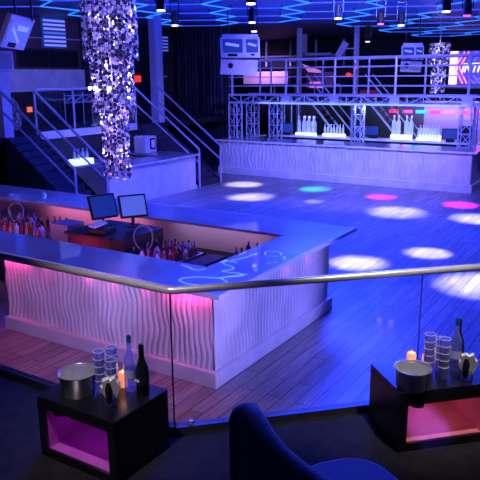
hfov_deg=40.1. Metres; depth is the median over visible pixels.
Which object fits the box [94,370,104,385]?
tumbler
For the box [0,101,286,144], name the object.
floor
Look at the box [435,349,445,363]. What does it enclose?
tumbler
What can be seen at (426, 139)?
display stand
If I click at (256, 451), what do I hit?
lounge chair
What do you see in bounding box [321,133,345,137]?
display stand
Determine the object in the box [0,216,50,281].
well
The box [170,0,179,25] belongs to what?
spotlight
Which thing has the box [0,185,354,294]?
countertop
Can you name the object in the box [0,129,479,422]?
floor
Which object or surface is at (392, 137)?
display stand
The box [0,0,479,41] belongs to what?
ceiling
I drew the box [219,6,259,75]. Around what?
loudspeaker
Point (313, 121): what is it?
bottle
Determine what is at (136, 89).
stair handrail
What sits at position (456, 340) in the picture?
champagne bottle
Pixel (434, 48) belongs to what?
crystal chandelier
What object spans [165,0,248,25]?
light
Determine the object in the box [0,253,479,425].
glass railing
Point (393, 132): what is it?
bottle
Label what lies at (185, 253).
liquor bottle
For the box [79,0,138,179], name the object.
crystal chandelier
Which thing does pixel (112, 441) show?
table
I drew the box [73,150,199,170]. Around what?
countertop
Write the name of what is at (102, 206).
monitor
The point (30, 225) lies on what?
liquor bottle
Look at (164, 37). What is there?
grid panel
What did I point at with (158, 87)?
stair handrail
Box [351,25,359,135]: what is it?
wall column
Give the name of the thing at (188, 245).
liquor bottle
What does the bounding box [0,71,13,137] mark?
column
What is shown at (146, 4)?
light
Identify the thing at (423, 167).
bar
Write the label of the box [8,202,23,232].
gun
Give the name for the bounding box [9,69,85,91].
wall
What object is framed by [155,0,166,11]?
spotlight
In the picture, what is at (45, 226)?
liquor bottle
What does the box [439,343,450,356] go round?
tumbler
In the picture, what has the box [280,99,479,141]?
wall
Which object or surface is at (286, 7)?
light
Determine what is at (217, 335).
bar
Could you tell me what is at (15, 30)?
picture
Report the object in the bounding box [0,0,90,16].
light
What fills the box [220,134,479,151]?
countertop
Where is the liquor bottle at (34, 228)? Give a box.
[32,222,36,236]
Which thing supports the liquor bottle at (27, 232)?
on the well at (2, 265)
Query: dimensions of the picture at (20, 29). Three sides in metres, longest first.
0.495 x 0.099 x 0.004 m
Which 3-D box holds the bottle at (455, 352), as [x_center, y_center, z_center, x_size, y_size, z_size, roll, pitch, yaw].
[1.572,0.756,4.782,0.085,0.403,0.085,8,16,31]
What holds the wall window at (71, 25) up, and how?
in the wall at (141, 67)
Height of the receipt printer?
0.100 m
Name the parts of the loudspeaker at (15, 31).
label plate, rod, rod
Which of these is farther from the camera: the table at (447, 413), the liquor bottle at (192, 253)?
the liquor bottle at (192, 253)
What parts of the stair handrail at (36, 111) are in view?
post, rail, rail, post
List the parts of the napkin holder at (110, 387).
glass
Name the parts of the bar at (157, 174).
panel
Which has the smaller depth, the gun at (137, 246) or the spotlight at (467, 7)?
the gun at (137, 246)
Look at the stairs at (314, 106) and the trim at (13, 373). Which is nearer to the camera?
the trim at (13, 373)
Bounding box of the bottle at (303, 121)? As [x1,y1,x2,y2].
[302,116,305,132]
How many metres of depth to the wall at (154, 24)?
23.92 m
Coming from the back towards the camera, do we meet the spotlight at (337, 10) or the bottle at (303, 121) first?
the bottle at (303, 121)
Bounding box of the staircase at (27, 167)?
[5,133,97,194]
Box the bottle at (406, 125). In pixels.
[404,115,408,134]
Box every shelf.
[164,242,233,257]
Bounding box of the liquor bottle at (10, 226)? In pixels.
[9,222,13,232]
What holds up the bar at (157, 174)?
on the floor at (329, 361)
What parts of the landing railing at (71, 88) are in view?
post, rail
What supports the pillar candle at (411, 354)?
on the table at (447, 413)
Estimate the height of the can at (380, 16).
0.830 m
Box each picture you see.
[12,27,18,44]
[17,26,28,32]
[225,42,238,46]
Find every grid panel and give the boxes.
[40,17,66,48]
[162,35,167,52]
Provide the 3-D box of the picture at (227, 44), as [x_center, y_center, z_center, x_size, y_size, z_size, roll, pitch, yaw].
[-0.250,-6.347,21.386,0.451,0.154,0.026,-2,14,-5]
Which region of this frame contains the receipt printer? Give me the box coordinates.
[89,225,115,235]
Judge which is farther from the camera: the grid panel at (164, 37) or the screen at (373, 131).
the grid panel at (164, 37)
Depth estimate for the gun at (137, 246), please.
10.45 m
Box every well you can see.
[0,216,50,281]
[151,249,203,262]
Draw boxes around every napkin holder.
[99,375,120,405]
[458,352,478,380]
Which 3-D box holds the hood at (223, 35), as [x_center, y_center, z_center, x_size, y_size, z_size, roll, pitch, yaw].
[-0.018,-6.668,21.517,1.173,0.120,0.300,-2,14,-7]
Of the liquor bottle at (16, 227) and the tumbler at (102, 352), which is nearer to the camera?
the tumbler at (102, 352)
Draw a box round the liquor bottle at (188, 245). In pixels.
[187,240,190,257]
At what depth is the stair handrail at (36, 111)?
19.15 m
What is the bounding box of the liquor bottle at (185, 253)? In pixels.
[183,246,187,259]
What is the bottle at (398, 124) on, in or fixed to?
on the display stand at (392, 137)
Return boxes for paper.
[88,219,106,228]
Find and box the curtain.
[176,25,230,159]
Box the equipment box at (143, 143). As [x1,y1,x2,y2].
[134,135,156,152]
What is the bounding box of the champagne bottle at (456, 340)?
[450,319,463,365]
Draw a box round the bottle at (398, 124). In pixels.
[396,115,400,134]
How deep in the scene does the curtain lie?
29.70 m
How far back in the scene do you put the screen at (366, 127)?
26.25 m
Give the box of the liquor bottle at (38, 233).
[36,226,40,237]
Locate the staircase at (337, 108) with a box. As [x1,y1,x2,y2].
[322,105,348,135]
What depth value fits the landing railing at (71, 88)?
20.85 m
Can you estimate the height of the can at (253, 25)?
0.830 m
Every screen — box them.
[279,123,293,134]
[353,125,367,137]
[367,125,379,138]
[442,128,457,141]
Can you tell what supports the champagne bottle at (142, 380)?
on the table at (112, 441)
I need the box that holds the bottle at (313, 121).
[311,116,314,132]
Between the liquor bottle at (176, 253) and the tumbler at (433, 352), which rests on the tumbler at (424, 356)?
the tumbler at (433, 352)
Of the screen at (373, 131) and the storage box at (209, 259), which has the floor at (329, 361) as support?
the storage box at (209, 259)
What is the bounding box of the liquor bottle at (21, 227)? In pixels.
[19,221,23,234]
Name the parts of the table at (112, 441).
panel, rail, panel, panel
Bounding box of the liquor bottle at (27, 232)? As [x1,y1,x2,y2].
[25,222,29,235]
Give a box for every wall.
[0,126,178,148]
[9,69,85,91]
[10,19,177,125]
[44,15,164,161]
[230,35,479,130]
[244,71,290,83]
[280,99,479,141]
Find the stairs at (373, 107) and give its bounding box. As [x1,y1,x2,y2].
[365,74,417,137]
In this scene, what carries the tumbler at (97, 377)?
on the table at (112, 441)
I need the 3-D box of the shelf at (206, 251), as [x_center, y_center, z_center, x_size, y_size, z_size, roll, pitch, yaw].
[-2.778,0.235,13.021,7.800,0.720,0.300,8,16,31]
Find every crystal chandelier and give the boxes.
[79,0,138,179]
[428,19,450,93]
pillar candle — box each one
[119,369,127,387]
[407,350,415,359]
[422,353,429,364]
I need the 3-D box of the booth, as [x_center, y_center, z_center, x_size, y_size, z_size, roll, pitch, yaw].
[3.782,-6.873,34.003,4.100,4.300,2.000,8,16,31]
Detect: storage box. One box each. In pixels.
[50,219,83,241]
[187,254,226,266]
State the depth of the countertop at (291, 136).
25.76 m
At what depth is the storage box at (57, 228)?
11.59 m
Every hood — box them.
[222,34,257,37]
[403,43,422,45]
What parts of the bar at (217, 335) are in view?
panel, panel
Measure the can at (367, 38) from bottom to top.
0.830 m
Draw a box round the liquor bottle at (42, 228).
[41,223,44,237]
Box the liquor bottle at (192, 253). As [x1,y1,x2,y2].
[190,243,194,256]
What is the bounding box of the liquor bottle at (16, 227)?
[14,221,19,233]
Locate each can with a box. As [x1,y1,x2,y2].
[246,0,255,4]
[247,0,256,22]
[250,9,257,31]
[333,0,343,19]
[365,21,371,41]
[376,0,385,24]
[397,0,406,25]
[441,0,452,12]
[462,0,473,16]
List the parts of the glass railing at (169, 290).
handrail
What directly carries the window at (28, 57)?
attached to the wall window at (71, 25)
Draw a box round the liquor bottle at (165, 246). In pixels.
[164,241,167,257]
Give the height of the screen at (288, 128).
0.500 m
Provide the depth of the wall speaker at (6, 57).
18.44 m
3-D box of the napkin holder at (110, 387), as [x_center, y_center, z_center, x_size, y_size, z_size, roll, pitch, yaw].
[-0.850,0.990,4.316,0.141,0.214,0.103,-4,14,-12]
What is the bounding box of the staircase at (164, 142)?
[137,122,219,187]
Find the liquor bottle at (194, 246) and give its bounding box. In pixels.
[193,241,196,254]
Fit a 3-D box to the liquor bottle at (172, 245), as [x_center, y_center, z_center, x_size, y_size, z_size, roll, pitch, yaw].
[-1.115,0.155,10.828,0.080,0.303,0.080,-6,15,-20]
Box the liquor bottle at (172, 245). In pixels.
[170,240,174,253]
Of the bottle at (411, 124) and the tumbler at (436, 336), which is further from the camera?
the bottle at (411, 124)
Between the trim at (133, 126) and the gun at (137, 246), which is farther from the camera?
the trim at (133, 126)
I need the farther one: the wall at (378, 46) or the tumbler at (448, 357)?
the wall at (378, 46)
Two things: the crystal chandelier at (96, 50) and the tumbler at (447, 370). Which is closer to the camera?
the tumbler at (447, 370)
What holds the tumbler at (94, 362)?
on the tumbler at (96, 363)
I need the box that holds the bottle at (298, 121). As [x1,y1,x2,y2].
[297,116,300,132]
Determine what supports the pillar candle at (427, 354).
on the table at (447, 413)
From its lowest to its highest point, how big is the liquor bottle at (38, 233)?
0.303 m
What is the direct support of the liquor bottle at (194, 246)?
on the well at (199, 254)
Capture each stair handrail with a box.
[0,91,77,193]
[33,89,108,193]
[134,87,200,187]
[157,86,221,182]
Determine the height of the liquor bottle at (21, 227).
0.303 m
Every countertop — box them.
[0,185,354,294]
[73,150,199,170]
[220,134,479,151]
[275,134,479,146]
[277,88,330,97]
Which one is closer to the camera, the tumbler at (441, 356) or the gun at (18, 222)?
the tumbler at (441, 356)
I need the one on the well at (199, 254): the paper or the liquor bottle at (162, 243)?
the liquor bottle at (162, 243)
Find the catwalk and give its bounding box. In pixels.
[228,53,479,148]
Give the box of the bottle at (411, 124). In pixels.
[409,116,413,134]
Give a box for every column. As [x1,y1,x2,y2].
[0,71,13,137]
[296,28,301,131]
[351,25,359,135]
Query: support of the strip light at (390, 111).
attached to the wall at (371, 117)
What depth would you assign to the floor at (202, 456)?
4.60 m
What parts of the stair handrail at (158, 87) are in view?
post, rail, rail, post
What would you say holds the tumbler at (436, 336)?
on the tumbler
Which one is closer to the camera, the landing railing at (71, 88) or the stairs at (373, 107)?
the landing railing at (71, 88)
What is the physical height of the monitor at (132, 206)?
0.522 m
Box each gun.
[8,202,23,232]
[133,225,152,255]
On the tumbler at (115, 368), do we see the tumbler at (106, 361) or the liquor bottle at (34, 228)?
the tumbler at (106, 361)
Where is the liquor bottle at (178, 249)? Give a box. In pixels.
[177,244,180,260]
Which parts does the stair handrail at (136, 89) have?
post, rail, rail, post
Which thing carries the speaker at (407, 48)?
hanging from the ceiling
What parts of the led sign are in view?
panel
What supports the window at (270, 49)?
attached to the ceiling
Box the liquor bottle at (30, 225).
[29,221,32,235]
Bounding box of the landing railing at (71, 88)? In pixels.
[35,86,132,128]
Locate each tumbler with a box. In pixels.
[92,348,103,361]
[93,356,104,371]
[93,363,104,376]
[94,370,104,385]
[94,377,101,392]
[105,344,116,356]
[105,357,116,372]
[105,364,116,374]
[106,351,117,366]
[423,352,434,365]
[424,338,435,351]
[424,345,434,360]
[425,332,435,346]
[434,356,445,370]
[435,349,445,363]
[436,336,446,349]
[438,357,449,369]
[438,363,448,378]
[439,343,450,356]
[439,350,449,365]
[440,336,450,351]
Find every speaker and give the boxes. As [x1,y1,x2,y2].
[0,51,13,71]
[335,40,353,56]
[399,15,423,71]
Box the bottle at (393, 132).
[391,115,395,134]
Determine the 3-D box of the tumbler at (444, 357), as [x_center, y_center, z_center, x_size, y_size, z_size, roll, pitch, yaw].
[1.440,0.889,4.657,0.081,0.102,0.079,3,14,15]
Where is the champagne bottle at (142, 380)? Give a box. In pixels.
[134,343,149,394]
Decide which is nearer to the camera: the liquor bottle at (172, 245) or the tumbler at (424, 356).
the tumbler at (424, 356)
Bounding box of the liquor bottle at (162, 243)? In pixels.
[160,238,164,252]
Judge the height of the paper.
0.085 m
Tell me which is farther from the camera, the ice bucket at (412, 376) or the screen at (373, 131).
the screen at (373, 131)
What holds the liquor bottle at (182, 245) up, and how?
on the well at (199, 254)
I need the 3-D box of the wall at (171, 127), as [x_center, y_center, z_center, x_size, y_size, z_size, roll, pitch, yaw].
[-15.801,-6.683,30.598,0.200,5.900,44.000,8,16,31]
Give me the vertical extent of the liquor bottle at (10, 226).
0.303 m
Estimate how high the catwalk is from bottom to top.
4.381 m
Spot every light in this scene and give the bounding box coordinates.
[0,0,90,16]
[126,1,171,18]
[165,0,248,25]
[258,0,479,36]
[389,110,479,114]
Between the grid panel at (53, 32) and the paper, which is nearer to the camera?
the paper
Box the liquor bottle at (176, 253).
[174,246,178,261]
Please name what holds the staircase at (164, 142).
on the floor at (329, 361)
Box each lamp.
[134,76,140,81]
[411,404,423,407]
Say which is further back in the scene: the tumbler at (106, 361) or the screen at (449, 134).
the screen at (449, 134)
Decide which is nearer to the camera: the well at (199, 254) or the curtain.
the well at (199, 254)
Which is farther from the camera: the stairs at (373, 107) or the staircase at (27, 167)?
the stairs at (373, 107)
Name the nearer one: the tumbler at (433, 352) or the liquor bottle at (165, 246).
the tumbler at (433, 352)
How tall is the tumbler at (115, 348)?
0.102 m
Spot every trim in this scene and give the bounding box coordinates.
[0,364,175,433]
[39,123,136,139]
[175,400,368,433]
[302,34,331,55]
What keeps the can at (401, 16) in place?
hanging from the ceiling
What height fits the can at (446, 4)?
0.830 m
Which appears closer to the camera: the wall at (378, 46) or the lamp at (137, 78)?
the lamp at (137, 78)
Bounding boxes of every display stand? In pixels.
[294,132,316,136]
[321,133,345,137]
[389,134,411,140]
[415,135,440,141]
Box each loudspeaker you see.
[0,0,34,49]
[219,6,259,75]
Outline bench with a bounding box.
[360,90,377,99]
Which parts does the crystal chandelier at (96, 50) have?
frame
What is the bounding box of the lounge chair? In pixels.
[229,402,397,479]
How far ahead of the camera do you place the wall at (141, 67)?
26.92 m
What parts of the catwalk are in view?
post, post, post, joint plate, post, post, rail, post, joint plate, post, rail, rail, post, rail, post, rail, rail, rail, joint plate, post, post, joint plate, post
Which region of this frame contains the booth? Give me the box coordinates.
[269,64,351,137]
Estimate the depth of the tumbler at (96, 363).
4.46 m
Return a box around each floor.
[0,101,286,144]
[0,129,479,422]
[0,376,479,479]
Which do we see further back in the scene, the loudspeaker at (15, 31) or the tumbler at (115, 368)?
the loudspeaker at (15, 31)
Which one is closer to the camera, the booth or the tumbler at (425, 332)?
the tumbler at (425, 332)
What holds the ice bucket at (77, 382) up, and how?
on the table at (112, 441)
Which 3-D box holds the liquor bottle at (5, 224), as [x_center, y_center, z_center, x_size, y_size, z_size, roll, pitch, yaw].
[-4.353,-0.218,12.237,0.080,0.303,0.080,9,17,34]
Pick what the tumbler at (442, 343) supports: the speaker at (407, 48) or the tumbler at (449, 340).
the tumbler at (449, 340)
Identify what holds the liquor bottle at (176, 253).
on the well at (199, 254)
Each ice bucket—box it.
[57,363,97,399]
[394,359,432,392]
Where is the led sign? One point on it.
(452, 70)
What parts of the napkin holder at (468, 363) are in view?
glass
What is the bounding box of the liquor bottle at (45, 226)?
[44,221,48,237]
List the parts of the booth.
rail, panel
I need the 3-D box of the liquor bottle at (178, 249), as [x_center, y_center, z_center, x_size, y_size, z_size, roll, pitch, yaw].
[-0.989,0.213,10.587,0.081,0.303,0.081,1,14,5]
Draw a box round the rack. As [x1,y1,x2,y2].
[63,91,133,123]
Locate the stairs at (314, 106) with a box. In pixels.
[306,75,364,136]
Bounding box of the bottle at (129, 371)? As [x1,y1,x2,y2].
[123,334,135,391]
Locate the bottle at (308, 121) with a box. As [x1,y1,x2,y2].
[307,116,309,132]
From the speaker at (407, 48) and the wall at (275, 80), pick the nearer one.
the speaker at (407, 48)
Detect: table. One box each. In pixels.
[37,368,169,479]
[368,355,479,451]
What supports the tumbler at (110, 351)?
on the tumbler
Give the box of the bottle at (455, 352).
[449,317,462,371]
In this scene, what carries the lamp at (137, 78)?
attached to the wall at (141, 67)
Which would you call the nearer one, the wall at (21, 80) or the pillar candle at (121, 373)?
the pillar candle at (121, 373)
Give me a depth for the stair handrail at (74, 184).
18.08 m
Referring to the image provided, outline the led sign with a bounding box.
[441,50,479,100]
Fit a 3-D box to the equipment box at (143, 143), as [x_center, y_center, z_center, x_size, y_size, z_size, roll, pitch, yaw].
[-3.257,-3.310,22.715,0.530,0.560,0.600,8,16,31]
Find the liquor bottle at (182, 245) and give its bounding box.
[180,240,183,258]
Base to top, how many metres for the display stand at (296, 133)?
0.130 m
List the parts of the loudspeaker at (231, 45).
panel, casing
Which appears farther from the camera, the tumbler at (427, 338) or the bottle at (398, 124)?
the bottle at (398, 124)
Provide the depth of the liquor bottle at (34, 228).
12.05 m
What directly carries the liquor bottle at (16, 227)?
on the well at (2, 265)
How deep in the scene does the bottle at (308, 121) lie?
27.34 m
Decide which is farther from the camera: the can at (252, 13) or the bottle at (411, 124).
the bottle at (411, 124)
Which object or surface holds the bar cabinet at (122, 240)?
on the floor at (329, 361)
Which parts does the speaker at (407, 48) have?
rod, panel, casing, rod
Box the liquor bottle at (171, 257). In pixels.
[169,249,174,260]
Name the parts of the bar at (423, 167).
panel, panel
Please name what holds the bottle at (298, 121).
on the display stand at (296, 133)
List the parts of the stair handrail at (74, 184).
rail, post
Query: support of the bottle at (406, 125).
on the display stand at (392, 137)
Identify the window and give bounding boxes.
[0,13,81,69]
[16,48,78,67]
[236,38,348,66]
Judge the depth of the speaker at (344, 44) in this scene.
29.86 m
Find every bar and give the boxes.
[0,185,356,388]
[73,150,199,200]
[215,134,479,193]
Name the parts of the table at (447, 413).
panel, panel, rail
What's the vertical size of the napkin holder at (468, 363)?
0.214 m
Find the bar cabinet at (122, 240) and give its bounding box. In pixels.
[64,220,163,254]
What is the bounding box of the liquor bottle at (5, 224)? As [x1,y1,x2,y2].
[4,220,7,231]
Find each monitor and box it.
[87,193,118,225]
[117,193,147,227]
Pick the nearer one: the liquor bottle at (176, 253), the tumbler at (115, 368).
the tumbler at (115, 368)
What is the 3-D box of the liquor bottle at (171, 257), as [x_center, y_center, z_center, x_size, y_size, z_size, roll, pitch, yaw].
[-1.062,0.289,10.286,0.080,0.303,0.080,-2,14,-4]
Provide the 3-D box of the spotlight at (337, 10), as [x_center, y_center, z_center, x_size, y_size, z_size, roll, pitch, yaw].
[2.441,-5.907,16.308,0.200,0.830,0.223,-10,17,-33]
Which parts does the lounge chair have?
backrest, seat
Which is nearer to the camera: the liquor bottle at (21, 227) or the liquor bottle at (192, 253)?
the liquor bottle at (192, 253)
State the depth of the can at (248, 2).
12.82 m

